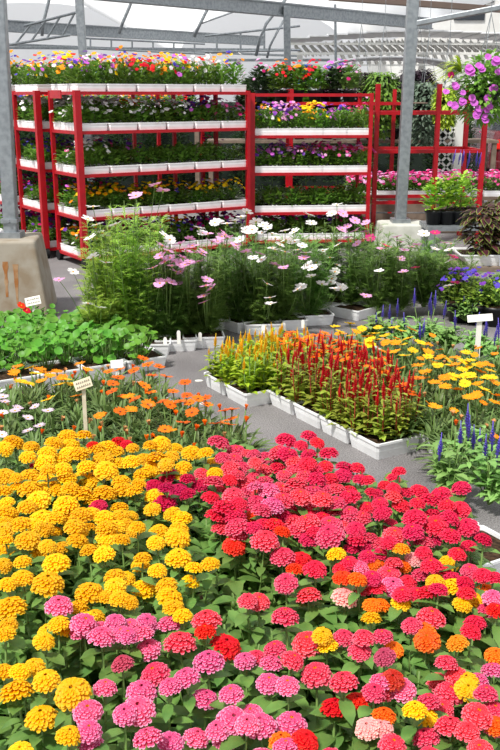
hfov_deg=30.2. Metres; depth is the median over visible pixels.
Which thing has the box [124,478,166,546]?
plant
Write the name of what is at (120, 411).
plant
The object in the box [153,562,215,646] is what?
plant
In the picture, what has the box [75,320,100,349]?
plant
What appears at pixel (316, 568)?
plant
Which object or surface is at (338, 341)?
plant
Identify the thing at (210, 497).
plant
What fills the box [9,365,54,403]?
plant
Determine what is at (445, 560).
plant
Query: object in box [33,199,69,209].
tray
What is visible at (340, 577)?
plant
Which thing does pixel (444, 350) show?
plant
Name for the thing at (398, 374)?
plant
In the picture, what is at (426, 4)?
roof beam
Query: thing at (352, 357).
plant
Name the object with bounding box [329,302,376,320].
tray
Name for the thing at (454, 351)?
plant
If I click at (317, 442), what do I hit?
plant
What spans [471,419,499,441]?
plant
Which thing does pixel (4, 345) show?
plant
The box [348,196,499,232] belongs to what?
bench
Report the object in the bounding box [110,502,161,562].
plant
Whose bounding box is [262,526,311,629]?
plant
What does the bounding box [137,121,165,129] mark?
tray
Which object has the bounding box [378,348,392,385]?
plant
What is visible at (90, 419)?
plant
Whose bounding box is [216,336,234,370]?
plant
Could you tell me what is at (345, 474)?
plant
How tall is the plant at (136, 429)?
0.187 m
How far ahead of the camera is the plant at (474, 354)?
4.98 m
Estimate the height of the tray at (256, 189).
0.251 m
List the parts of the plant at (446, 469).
spike stem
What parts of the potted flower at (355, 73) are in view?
pot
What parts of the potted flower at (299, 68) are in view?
pot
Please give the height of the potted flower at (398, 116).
0.826 m
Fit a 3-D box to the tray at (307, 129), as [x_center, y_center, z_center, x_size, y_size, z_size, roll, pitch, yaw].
[0.602,-2.625,9.456,0.433,0.324,0.320,-1,17,-5]
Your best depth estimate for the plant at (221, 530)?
2.77 m
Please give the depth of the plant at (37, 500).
2.84 m
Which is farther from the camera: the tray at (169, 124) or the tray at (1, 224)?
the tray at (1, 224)
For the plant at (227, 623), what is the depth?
2.38 m
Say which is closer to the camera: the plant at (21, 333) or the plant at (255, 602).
the plant at (255, 602)
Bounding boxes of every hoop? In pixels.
[40,0,50,35]
[118,3,131,34]
[193,10,208,37]
[255,0,286,55]
[266,20,282,57]
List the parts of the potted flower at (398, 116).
pot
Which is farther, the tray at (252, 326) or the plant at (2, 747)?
the tray at (252, 326)
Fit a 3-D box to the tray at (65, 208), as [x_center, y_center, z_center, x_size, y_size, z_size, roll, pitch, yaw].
[-1.647,-1.718,8.883,0.409,0.300,0.325,-13,21,-37]
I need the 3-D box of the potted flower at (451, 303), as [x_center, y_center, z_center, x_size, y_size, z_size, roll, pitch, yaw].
[1.484,-0.575,6.559,0.314,0.400,0.328,0,17,0]
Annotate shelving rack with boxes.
[0,95,161,228]
[12,91,205,257]
[48,90,251,268]
[245,93,373,249]
[285,89,400,215]
[362,84,486,242]
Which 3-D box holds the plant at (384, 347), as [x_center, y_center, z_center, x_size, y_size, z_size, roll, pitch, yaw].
[0.780,-0.101,5.217,0.294,0.170,0.289,3,17,11]
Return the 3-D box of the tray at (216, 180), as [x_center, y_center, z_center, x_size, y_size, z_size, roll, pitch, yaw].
[-0.401,-1.933,9.658,0.444,0.262,0.307,-11,20,-31]
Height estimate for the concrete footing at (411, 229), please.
0.280 m
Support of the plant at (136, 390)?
in the tray
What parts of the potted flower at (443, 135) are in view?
pot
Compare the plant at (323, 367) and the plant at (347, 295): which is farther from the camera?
the plant at (347, 295)
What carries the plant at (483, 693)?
in the tray
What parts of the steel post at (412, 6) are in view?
plate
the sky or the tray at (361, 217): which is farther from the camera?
the sky
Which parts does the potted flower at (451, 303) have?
pot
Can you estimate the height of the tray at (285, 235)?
0.066 m
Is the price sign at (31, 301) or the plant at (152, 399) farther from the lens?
the price sign at (31, 301)
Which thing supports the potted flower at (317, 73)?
on the shelf board
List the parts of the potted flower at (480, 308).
pot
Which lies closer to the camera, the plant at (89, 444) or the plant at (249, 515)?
the plant at (249, 515)
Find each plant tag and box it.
[177,330,180,343]
[198,332,201,340]
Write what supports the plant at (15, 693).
in the tray
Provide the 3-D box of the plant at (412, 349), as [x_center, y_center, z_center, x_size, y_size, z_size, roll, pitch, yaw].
[0.810,-0.052,4.949,0.277,0.234,0.300,0,17,0]
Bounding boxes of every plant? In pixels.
[0,308,21,332]
[0,312,4,327]
[0,321,16,343]
[0,327,10,361]
[0,336,8,360]
[0,336,31,372]
[0,384,39,421]
[0,385,36,409]
[0,393,36,433]
[0,395,32,425]
[0,409,33,438]
[0,413,25,451]
[0,425,27,452]
[0,430,25,467]
[0,435,39,472]
[0,439,36,470]
[0,457,14,470]
[0,468,30,517]
[0,481,43,533]
[0,491,51,537]
[0,505,57,555]
[0,516,42,620]
[0,530,71,621]
[0,544,17,595]
[0,558,32,623]
[0,570,64,654]
[0,596,31,711]
[0,626,43,734]
[0,658,55,749]
[0,663,60,749]
[0,680,18,739]
[0,739,6,749]
[1,314,19,339]
[1,377,35,402]
[2,330,36,362]
[3,450,37,469]
[6,315,39,336]
[7,368,51,414]
[7,463,59,510]
[7,627,71,711]
[8,725,81,749]
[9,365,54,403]
[9,378,49,418]
[9,403,55,443]
[11,324,43,355]
[11,364,53,404]
[11,453,27,473]
[12,302,33,330]
[12,429,46,463]
[13,539,78,651]
[15,465,69,532]
[18,414,45,454]
[18,451,55,515]
[19,397,70,428]
[19,446,57,498]
[20,307,37,323]
[20,391,65,420]
[20,677,92,749]
[21,316,58,334]
[21,522,92,596]
[22,332,54,362]
[26,615,78,708]
[30,303,54,318]
[30,331,62,369]
[31,611,99,694]
[32,312,57,333]
[33,395,70,440]
[34,309,70,320]
[34,579,104,619]
[35,462,86,509]
[39,369,78,412]
[40,313,69,334]
[40,414,96,448]
[41,678,123,749]
[42,322,68,356]
[42,368,74,398]
[44,330,79,365]
[44,378,94,415]
[44,437,77,472]
[44,595,108,724]
[45,512,73,584]
[47,399,95,427]
[48,394,95,431]
[49,495,94,563]
[53,233,119,328]
[53,370,92,389]
[55,319,76,348]
[56,425,85,451]
[57,429,92,465]
[58,315,83,333]
[58,374,101,418]
[59,434,95,450]
[60,482,102,557]
[60,519,94,600]
[61,322,91,356]
[63,306,82,322]
[66,582,112,686]
[67,361,112,396]
[67,447,90,505]
[68,507,108,575]
[69,387,111,415]
[70,371,117,404]
[71,314,101,339]
[71,408,117,430]
[71,412,122,440]
[72,544,135,609]
[74,328,104,363]
[74,591,145,679]
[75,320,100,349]
[76,216,144,323]
[76,460,119,508]
[77,205,131,302]
[77,695,155,749]
[80,366,108,385]
[80,625,141,744]
[81,367,124,401]
[82,420,115,442]
[82,441,122,495]
[83,614,140,701]
[86,323,114,351]
[86,379,126,419]
[86,426,101,458]
[86,440,120,509]
[86,499,107,554]
[87,367,133,410]
[88,418,114,441]
[89,329,123,364]
[90,364,133,389]
[91,509,148,567]
[92,364,155,399]
[93,405,141,442]
[93,475,138,512]
[93,520,141,615]
[94,380,139,425]
[95,569,157,653]
[96,381,143,415]
[99,314,127,327]
[99,320,128,341]
[99,426,149,453]
[101,325,133,359]
[101,655,135,735]
[103,192,164,341]
[103,217,157,313]
[104,399,157,449]
[105,393,158,431]
[107,436,146,454]
[107,443,142,505]
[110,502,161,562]
[110,521,169,603]
[110,662,174,741]
[112,182,176,335]
[112,418,153,451]
[112,437,136,505]
[116,613,186,723]
[117,255,172,339]
[117,638,181,717]
[118,403,163,437]
[119,366,160,407]
[120,327,155,365]
[121,451,148,475]
[121,455,161,519]
[122,324,157,355]
[123,355,168,391]
[123,372,163,409]
[124,381,172,427]
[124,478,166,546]
[125,677,210,749]
[127,519,168,573]
[128,726,201,749]
[130,419,173,442]
[130,552,169,639]
[132,436,172,519]
[133,231,194,338]
[133,382,183,413]
[137,363,187,405]
[138,391,176,422]
[138,428,186,451]
[139,563,198,670]
[140,468,198,532]
[141,398,197,437]
[141,450,181,518]
[142,428,189,452]
[143,235,208,312]
[145,535,220,608]
[146,410,206,442]
[148,522,203,599]
[152,425,185,460]
[152,482,198,561]
[153,378,215,424]
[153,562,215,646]
[154,423,198,460]
[154,506,201,575]
[156,608,212,709]
[160,392,214,431]
[160,609,231,724]
[161,236,223,334]
[165,479,212,537]
[169,425,192,445]
[170,443,200,483]
[171,407,222,455]
[172,650,244,745]
[173,226,225,323]
[175,447,221,512]
[175,470,194,532]
[177,394,230,433]
[178,231,234,334]
[182,394,223,438]
[182,416,234,449]
[183,419,222,449]
[183,623,241,708]
[187,519,225,573]
[187,523,227,592]
[191,443,220,484]
[192,218,248,321]
[194,468,212,519]
[197,575,246,626]
[198,470,245,536]
[199,335,224,376]
[199,407,252,445]
[199,467,223,518]
[199,474,237,528]
[201,403,263,445]
[202,500,246,593]
[203,416,260,448]
[205,595,243,632]
[205,713,260,749]
[207,435,244,486]
[209,684,269,749]
[210,452,250,498]
[211,487,264,572]
[211,537,258,600]
[211,616,257,691]
[212,218,262,301]
[213,346,234,386]
[215,416,278,451]
[215,439,245,453]
[216,208,266,322]
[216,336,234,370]
[216,592,277,629]
[217,336,238,378]
[217,625,266,695]
[223,518,279,593]
[226,652,286,737]
[227,518,277,599]
[228,351,252,384]
[228,594,276,642]
[229,217,294,328]
[230,339,252,389]
[230,497,280,562]
[232,340,245,375]
[232,640,308,735]
[234,477,257,507]
[235,348,260,394]
[235,592,281,670]
[236,330,254,353]
[239,329,253,363]
[240,444,270,465]
[240,675,307,749]
[241,222,279,303]
[241,449,275,482]
[244,481,289,535]
[245,344,267,383]
[245,509,260,566]
[246,457,272,489]
[247,329,260,358]
[250,492,303,585]
[251,343,275,392]
[251,628,306,672]
[252,334,276,380]
[252,335,263,358]
[254,229,310,320]
[254,737,297,749]
[256,497,284,588]
[257,476,292,497]
[259,508,316,576]
[259,547,313,628]
[262,328,279,358]
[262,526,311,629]
[263,518,325,622]
[264,445,300,482]
[265,324,274,352]
[266,332,278,361]
[266,345,294,395]
[267,227,313,300]
[267,341,291,376]
[267,731,291,749]
[268,341,284,375]
[268,355,285,390]
[270,326,285,353]
[270,447,297,496]
[270,607,324,732]
[272,573,326,639]
[273,639,342,707]
[274,323,282,351]
[275,430,318,462]
[276,464,315,509]
[277,331,301,356]
[279,343,293,375]
[280,514,346,604]
[281,334,296,357]
[282,338,304,382]
[282,347,312,379]
[282,356,308,399]
[283,211,346,318]
[283,342,308,401]
[283,470,323,557]
[284,347,306,388]
[284,489,321,555]
[289,333,302,348]
[290,728,318,749]
[291,457,338,489]
[292,220,340,305]
[292,325,313,345]
[292,327,297,353]
[292,339,315,374]
[294,560,351,629]
[297,335,318,374]
[297,512,329,574]
[298,334,318,348]
[298,662,363,748]
[299,341,312,397]
[299,346,321,406]
[300,437,338,493]
[301,355,321,404]
[305,336,316,360]
[305,626,349,721]
[306,629,375,743]
[307,472,360,499]
[310,348,331,376]
[310,491,346,590]
[311,329,321,370]
[311,349,340,408]
[312,365,338,414]
[314,339,337,369]
[314,524,355,602]
[315,203,364,299]
[315,325,339,352]
[315,336,330,379]
[315,358,340,382]
[315,460,338,495]
[315,483,359,552]
[315,692,371,749]
[316,331,335,354]
[317,353,342,418]
[317,547,346,623]
[318,587,359,634]
[320,333,335,362]
[320,346,330,370]
[320,570,356,626]
[323,747,337,749]
[325,550,380,617]
[326,369,357,419]
[326,375,357,428]
[326,506,372,570]
[326,521,366,604]
[330,471,376,509]
[331,339,357,355]
[333,209,378,304]
[333,335,343,363]
[333,336,350,374]
[333,346,355,369]
[333,355,361,376]
[334,461,368,498]
[335,356,359,402]
[336,329,375,357]
[336,333,355,346]
[337,629,408,691]
[338,359,354,389]
[338,373,366,436]
[339,331,357,367]
[339,338,353,367]
[339,488,379,541]
[341,0,374,107]
[342,368,366,424]
[343,346,353,376]
[344,359,360,398]
[345,240,402,310]
[345,322,382,355]
[345,572,402,671]
[347,612,380,682]
[348,668,409,749]
[349,331,376,348]
[350,368,372,418]
[350,560,404,643]
[350,586,391,628]
[351,219,396,290]
[351,329,375,360]
[351,346,365,387]
[352,474,384,528]
[353,305,395,342]
[353,341,375,363]
[353,349,368,372]
[353,527,411,567]
[353,536,399,571]
[353,570,412,660]
[353,717,400,749]
[354,345,373,389]
[355,378,377,435]
[357,682,448,749]
[360,351,372,385]
[360,559,415,616]
[360,647,409,724]
[361,3,401,140]
[361,338,380,373]
[361,368,387,424]
[363,364,399,402]
[364,357,374,385]
[364,707,402,749]
[365,497,405,551]
[367,378,397,440]
[368,332,399,364]
[368,355,382,413]
[368,673,417,737]
[371,355,388,402]
[371,356,404,378]
[373,377,397,432]
[373,640,410,706]
[375,472,408,521]
[375,491,403,531]
[375,700,438,749]
[376,325,412,357]
[377,240,427,310]
[377,467,414,520]
[377,474,416,521]
[377,557,428,645]
[377,727,440,749]
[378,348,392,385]
[378,348,433,380]
[379,301,419,345]
[379,339,408,371]
[379,347,394,389]
[379,347,406,366]
[379,376,428,430]
[380,368,402,427]
[381,337,405,360]
[382,598,440,658]
[383,379,411,439]
[384,235,429,283]
[385,359,397,398]
[385,367,403,405]
[385,387,436,447]
[385,482,429,522]
[390,356,411,375]
[392,543,411,575]
[392,671,431,727]
[393,497,429,552]
[393,509,433,558]
[394,328,430,368]
[395,0,437,97]
[396,326,430,356]
[396,339,420,355]
[397,343,419,375]
[397,370,416,410]
[399,346,424,367]
[399,376,427,395]
[399,607,448,685]
[400,230,458,307]
[400,354,419,382]
[400,372,425,433]
[400,557,456,645]
[401,523,448,584]
[401,536,442,584]
[401,552,422,608]
[401,583,454,666]
[404,368,434,396]
[404,391,447,438]
[404,622,446,683]
[405,365,438,388]
[405,655,471,729]
[406,357,437,377]
[407,289,446,344]
[408,402,454,450]
[410,333,441,358]
[411,0,445,154]
[411,363,437,403]
[412,400,462,436]
[412,409,464,467]
[413,230,460,285]
[413,342,442,363]
[413,383,432,410]
[414,376,453,406]
[416,383,457,427]
[417,419,481,471]
[418,300,469,350]
[418,343,459,364]
[419,403,481,494]
[420,339,462,362]
[420,353,452,391]
[420,354,446,378]
[420,486,452,538]
[420,634,471,717]
[420,739,493,749]
[421,349,452,378]
[422,375,461,416]
[422,555,476,582]
[423,510,485,572]
[424,243,485,308]
[424,353,462,381]
[424,499,471,573]
[425,359,472,387]
[425,362,468,412]
[425,574,483,641]
[426,373,464,417]
[429,407,491,444]
[429,547,474,618]
[430,7,458,131]
[430,681,498,744]
[431,414,487,445]
[431,528,461,574]
[433,372,471,416]
[433,701,499,749]
[434,354,464,389]
[436,344,460,366]
[436,481,477,518]
[436,597,486,659]
[438,362,494,401]
[440,349,489,390]
[441,351,468,371]
[443,415,497,471]
[443,702,499,749]
[445,563,477,617]
[445,576,492,656]
[447,298,483,320]
[447,378,494,414]
[448,358,499,398]
[449,271,499,302]
[449,390,499,438]
[449,494,465,528]
[449,568,499,654]
[452,603,499,672]
[452,672,479,747]
[453,422,496,443]
[455,615,498,669]
[456,345,489,369]
[456,362,487,382]
[456,368,499,413]
[456,372,494,418]
[457,205,499,256]
[457,312,499,356]
[457,352,499,381]
[457,379,499,415]
[457,400,499,427]
[457,530,494,587]
[458,421,499,504]
[460,533,499,587]
[461,346,498,374]
[461,716,499,749]
[462,396,499,423]
[466,361,499,398]
[467,647,499,701]
[470,662,499,702]
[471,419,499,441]
[472,270,499,306]
[473,394,499,442]
[476,196,499,248]
[476,583,490,635]
[477,345,499,379]
[477,603,499,681]
[479,352,499,379]
[479,371,498,393]
[480,318,499,362]
[480,589,499,637]
[483,428,499,462]
[487,383,499,412]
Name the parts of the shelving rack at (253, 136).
post, shelf, shelf, shelf, shelf, rail, post, post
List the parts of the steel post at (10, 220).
plate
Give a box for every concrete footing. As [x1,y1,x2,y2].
[0,232,56,317]
[371,220,428,251]
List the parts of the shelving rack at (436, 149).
post, rail, rail, rail, post, post, post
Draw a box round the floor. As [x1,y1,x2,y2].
[0,164,499,533]
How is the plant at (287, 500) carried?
in the tray
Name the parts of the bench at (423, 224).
leg, leg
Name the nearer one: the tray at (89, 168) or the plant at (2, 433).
the plant at (2, 433)
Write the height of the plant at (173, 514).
0.284 m
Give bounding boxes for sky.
[84,0,494,55]
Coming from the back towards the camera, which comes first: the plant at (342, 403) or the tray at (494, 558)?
the plant at (342, 403)
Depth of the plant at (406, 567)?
2.51 m
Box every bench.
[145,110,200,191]
[207,138,498,202]
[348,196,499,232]
[419,221,494,253]
[438,254,499,276]
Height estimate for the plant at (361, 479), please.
0.311 m
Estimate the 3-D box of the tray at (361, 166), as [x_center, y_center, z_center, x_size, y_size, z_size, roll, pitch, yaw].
[1.111,-2.274,9.611,0.408,0.303,0.316,-1,17,-5]
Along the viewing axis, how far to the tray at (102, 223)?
9.07 m
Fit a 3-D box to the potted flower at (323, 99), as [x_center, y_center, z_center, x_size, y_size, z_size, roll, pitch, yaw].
[1.098,-3.747,12.976,0.566,0.851,0.539,15,23,41]
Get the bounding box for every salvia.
[446,150,464,208]
[462,151,481,222]
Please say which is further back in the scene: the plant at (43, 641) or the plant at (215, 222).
the plant at (215, 222)
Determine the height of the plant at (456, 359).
0.181 m
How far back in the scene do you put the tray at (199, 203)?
9.18 m
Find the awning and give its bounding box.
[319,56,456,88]
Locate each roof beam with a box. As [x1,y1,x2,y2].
[8,20,262,45]
[9,46,280,50]
[13,44,296,56]
[96,0,432,29]
[230,59,329,60]
[328,0,499,12]
[417,4,499,25]
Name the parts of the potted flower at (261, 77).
pot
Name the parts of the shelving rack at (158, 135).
post, post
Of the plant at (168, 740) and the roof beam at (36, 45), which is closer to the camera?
the plant at (168, 740)
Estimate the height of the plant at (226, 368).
0.239 m
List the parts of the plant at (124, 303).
flower stem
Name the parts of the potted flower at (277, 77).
pot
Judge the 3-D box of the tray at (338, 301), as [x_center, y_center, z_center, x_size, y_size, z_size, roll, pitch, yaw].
[0.681,-0.535,6.990,0.270,0.075,0.240,15,22,41]
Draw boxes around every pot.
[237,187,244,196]
[424,209,441,224]
[440,209,454,224]
[453,209,469,224]
[462,207,477,222]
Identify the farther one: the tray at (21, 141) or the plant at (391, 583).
the tray at (21, 141)
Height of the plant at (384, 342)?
0.244 m
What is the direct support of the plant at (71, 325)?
in the tray
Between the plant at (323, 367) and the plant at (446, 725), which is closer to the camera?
the plant at (446, 725)
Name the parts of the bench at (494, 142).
leg, leg, leg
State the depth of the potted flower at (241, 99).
12.83 m
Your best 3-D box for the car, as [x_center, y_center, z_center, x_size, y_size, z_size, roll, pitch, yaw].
[4.950,-4.457,17.572,1.800,1.450,4.380,0,17,0]
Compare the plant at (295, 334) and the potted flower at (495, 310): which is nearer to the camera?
the plant at (295, 334)
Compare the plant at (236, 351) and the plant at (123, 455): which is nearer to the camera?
the plant at (123, 455)
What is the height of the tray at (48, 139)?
0.330 m
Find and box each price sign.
[25,295,40,315]
[73,376,92,442]
[110,359,123,374]
[467,313,492,358]
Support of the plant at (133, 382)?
in the tray
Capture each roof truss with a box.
[9,11,75,45]
[86,37,204,54]
[205,25,299,52]
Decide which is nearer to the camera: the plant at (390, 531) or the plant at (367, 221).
the plant at (390, 531)
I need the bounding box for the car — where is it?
[470,103,499,181]
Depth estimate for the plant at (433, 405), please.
4.07 m
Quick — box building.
[368,0,499,121]
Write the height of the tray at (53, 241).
0.330 m
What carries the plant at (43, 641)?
in the tray
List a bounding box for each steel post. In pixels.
[0,0,24,237]
[75,0,95,185]
[283,6,290,89]
[334,4,336,68]
[390,0,418,222]
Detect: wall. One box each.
[7,2,367,101]
[14,102,470,192]
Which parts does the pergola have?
roof panel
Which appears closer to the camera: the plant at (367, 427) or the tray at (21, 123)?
the plant at (367, 427)
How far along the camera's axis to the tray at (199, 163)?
9.07 m
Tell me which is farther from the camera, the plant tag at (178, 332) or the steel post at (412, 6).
the steel post at (412, 6)
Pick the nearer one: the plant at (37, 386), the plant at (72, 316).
the plant at (37, 386)
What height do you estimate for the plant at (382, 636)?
0.319 m
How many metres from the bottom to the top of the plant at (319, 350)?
0.233 m
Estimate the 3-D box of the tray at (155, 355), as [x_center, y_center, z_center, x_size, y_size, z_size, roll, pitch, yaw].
[-0.652,-0.087,5.504,0.255,0.078,0.228,-9,19,-28]
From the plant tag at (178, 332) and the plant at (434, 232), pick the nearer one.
the plant tag at (178, 332)
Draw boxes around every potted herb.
[419,177,449,224]
[434,173,462,224]
[444,170,478,224]
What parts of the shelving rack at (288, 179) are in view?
post, post, rail, rail, rail, post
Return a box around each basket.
[375,77,391,87]
[418,87,434,97]
[428,0,499,128]
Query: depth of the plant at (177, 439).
3.83 m
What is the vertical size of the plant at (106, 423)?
0.154 m
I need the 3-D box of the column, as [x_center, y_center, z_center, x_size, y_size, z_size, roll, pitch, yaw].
[2.844,-3.225,12.554,0.200,2.000,0.200,0,17,0]
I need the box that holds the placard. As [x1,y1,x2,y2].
[49,90,61,97]
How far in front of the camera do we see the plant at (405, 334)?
5.77 m
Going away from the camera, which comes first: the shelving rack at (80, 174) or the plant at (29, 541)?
the plant at (29, 541)
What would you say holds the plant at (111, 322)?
in the tray
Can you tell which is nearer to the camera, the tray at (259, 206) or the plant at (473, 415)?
the plant at (473, 415)
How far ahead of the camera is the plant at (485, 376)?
4.44 m
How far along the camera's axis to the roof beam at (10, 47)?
21.91 m
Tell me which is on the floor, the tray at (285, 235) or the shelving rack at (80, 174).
the shelving rack at (80, 174)
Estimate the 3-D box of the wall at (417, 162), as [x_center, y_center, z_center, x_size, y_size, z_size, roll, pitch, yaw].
[-3.000,-3.725,15.171,13.200,1.440,0.050,0,17,0]
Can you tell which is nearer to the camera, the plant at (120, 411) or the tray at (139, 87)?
the plant at (120, 411)
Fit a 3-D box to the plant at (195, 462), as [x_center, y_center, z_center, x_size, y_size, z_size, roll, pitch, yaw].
[-0.177,0.384,3.464,0.181,0.249,0.197,-2,17,-6]
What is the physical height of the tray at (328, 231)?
0.066 m
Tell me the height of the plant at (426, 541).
0.302 m
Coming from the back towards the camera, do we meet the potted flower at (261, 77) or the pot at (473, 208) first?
the potted flower at (261, 77)
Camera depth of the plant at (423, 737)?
1.84 m
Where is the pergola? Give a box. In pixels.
[291,30,499,71]
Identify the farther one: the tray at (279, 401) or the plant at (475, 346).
the plant at (475, 346)
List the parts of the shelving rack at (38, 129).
post, shelf, shelf, shelf, post, shelf, post, post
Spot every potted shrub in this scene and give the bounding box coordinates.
[14,130,35,179]
[43,132,71,178]
[105,133,131,189]
[137,119,165,190]
[163,132,194,187]
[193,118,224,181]
[227,131,257,196]
[255,126,284,187]
[293,143,319,195]
[323,143,352,189]
[354,123,381,173]
[385,125,414,176]
[419,126,451,177]
[446,116,480,175]
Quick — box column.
[451,59,473,173]
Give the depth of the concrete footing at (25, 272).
6.60 m
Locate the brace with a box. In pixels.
[202,12,231,23]
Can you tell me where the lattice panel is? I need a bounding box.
[438,81,455,175]
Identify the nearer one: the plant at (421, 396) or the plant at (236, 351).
the plant at (421, 396)
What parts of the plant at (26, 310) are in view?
flower, flower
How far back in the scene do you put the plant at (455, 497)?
3.04 m
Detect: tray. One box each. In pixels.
[0,173,30,201]
[0,193,28,201]
[0,204,20,230]
[0,206,36,231]
[0,365,38,388]
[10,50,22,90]
[11,60,43,84]
[12,96,27,124]
[12,96,31,118]
[14,55,49,91]
[14,85,25,91]
[14,135,44,154]
[14,136,30,163]
[17,97,48,127]
[17,120,48,127]
[18,355,61,365]
[19,51,49,83]
[19,413,70,430]
[20,95,48,117]
[20,140,58,166]
[20,159,49,166]
[22,172,46,190]
[22,178,53,206]
[22,197,53,206]
[23,132,55,156]
[25,51,59,91]
[25,84,51,91]
[25,172,58,196]
[25,213,54,228]
[27,142,67,168]
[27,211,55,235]
[28,97,60,128]
[28,121,60,128]
[29,359,82,385]
[31,160,67,168]
[32,176,69,209]
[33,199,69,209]
[33,215,71,246]
[46,132,71,146]
[48,51,91,91]
[49,97,90,129]
[50,236,69,246]
[51,84,68,91]
[51,174,76,187]
[53,95,71,120]
[53,122,73,129]
[53,143,91,171]
[53,177,73,197]
[54,216,78,231]
[55,163,90,171]
[56,95,87,120]
[56,137,73,148]
[57,181,96,213]
[58,204,76,213]
[59,50,90,83]
[60,51,108,90]
[60,223,94,252]
[60,242,78,252]
[61,141,93,161]
[62,96,108,130]
[63,84,105,90]
[64,178,97,201]
[65,218,96,240]
[66,122,107,130]
[66,136,110,173]
[68,164,109,173]
[69,185,110,216]
[70,206,110,216]
[71,226,112,256]
[73,247,112,256]
[73,356,126,378]
[82,52,118,83]
[83,53,118,83]
[83,95,107,102]
[85,96,119,121]
[85,136,118,155]
[85,136,121,163]
[85,177,110,190]
[89,176,126,200]
[90,220,124,243]
[92,183,120,205]
[94,96,114,116]
[94,96,137,129]
[94,218,124,231]
[97,45,135,91]
[97,84,135,91]
[98,146,138,172]
[99,122,137,129]
[102,182,142,215]
[103,204,139,215]
[104,163,138,172]
[104,220,141,250]
[107,95,130,104]
[112,53,149,83]
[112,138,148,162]
[114,99,149,121]
[117,52,137,83]
[117,347,166,372]
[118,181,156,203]
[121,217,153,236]
[123,51,164,91]
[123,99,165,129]
[128,95,153,108]
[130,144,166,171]
[131,162,166,171]
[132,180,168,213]
[132,202,167,213]
[134,84,164,91]
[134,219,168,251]
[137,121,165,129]
[139,240,168,251]
[140,335,171,354]
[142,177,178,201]
[143,96,178,120]
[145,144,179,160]
[146,52,173,83]
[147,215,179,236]
[150,95,170,108]
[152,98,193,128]
[154,573,202,611]
[155,54,195,91]
[155,332,197,351]
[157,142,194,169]
[157,161,194,169]
[158,121,193,128]
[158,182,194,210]
[160,200,194,210]
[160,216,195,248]
[165,84,192,91]
[168,95,202,120]
[169,237,195,248]
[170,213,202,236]
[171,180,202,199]
[172,53,202,83]
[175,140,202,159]
[176,95,195,109]
[181,95,220,128]
[182,328,224,347]
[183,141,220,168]
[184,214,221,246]
[186,53,220,91]
[186,159,220,168]
[186,235,220,246]
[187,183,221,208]
[190,199,221,208]
[193,84,220,91]
[193,120,220,128]
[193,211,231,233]
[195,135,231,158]
[196,56,227,84]
[196,96,223,118]
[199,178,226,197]
[204,371,236,394]
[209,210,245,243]
[210,51,246,91]
[210,98,245,127]
[210,120,245,127]
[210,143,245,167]
[210,158,245,167]
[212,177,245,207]
[213,234,245,243]
[214,197,245,207]
[217,318,230,329]
[220,85,246,91]
[224,314,256,332]
[224,381,276,406]
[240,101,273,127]
[241,316,282,334]
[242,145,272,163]
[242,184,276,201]
[242,215,272,229]
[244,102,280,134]
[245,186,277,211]
[255,128,276,134]
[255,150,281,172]
[255,164,276,172]
[255,202,277,211]
[255,215,276,239]
[255,231,276,239]
[263,215,295,229]
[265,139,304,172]
[265,215,300,239]
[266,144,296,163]
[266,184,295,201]
[266,312,307,330]
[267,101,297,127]
[269,388,305,414]
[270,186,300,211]
[270,202,297,211]
[270,230,298,239]
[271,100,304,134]
[271,164,300,172]
[274,127,298,134]
[285,215,319,228]
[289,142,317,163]
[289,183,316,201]
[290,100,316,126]
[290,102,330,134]
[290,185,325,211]
[291,215,322,239]
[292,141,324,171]
[293,202,322,211]
[293,399,324,428]
[294,127,324,134]
[294,164,324,171]
[294,308,334,325]
[296,229,322,239]
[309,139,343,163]
[311,214,345,238]
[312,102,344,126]
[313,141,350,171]
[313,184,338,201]
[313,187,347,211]
[316,202,345,211]
[316,215,341,226]
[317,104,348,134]
[317,127,347,134]
[317,164,347,171]
[317,229,343,238]
[319,412,378,443]
[322,297,361,310]
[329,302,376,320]
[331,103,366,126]
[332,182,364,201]
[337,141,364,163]
[337,214,369,238]
[337,229,364,238]
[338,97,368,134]
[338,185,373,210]
[338,202,365,210]
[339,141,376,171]
[339,163,366,171]
[340,127,368,134]
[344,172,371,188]
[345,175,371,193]
[348,424,420,459]
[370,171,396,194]
[371,170,395,187]
[377,188,395,194]
[394,170,426,185]
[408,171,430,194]
[408,188,426,194]
[417,412,450,447]
[422,169,450,183]
[423,171,453,193]
[451,247,499,265]
[452,169,473,187]
[453,171,484,196]
[467,525,499,572]
[475,169,499,187]
[482,171,499,196]
[482,188,499,196]
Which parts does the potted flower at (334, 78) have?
pot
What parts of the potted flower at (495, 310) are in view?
pot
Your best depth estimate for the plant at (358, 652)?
2.12 m
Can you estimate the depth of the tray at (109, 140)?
9.36 m
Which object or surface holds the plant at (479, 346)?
in the tray
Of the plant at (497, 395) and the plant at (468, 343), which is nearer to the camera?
the plant at (497, 395)
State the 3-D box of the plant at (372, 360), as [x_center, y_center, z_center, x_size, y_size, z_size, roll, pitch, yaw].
[0.683,0.042,4.656,0.326,0.224,0.288,11,20,32]
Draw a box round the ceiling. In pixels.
[7,0,85,6]
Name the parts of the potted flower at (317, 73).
pot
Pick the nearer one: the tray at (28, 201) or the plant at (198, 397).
the plant at (198, 397)
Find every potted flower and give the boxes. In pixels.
[233,72,265,133]
[246,58,273,101]
[258,83,285,138]
[266,58,298,101]
[282,60,311,101]
[284,88,315,138]
[301,58,331,101]
[313,82,345,138]
[322,58,348,101]
[337,59,365,101]
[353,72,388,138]
[379,78,401,138]
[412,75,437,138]
[429,107,452,138]
[437,267,482,322]
[456,266,498,324]
[476,270,499,327]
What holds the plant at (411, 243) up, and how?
on the floor
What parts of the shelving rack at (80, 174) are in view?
post, post, shelf, shelf, shelf, shelf, shelf, post, post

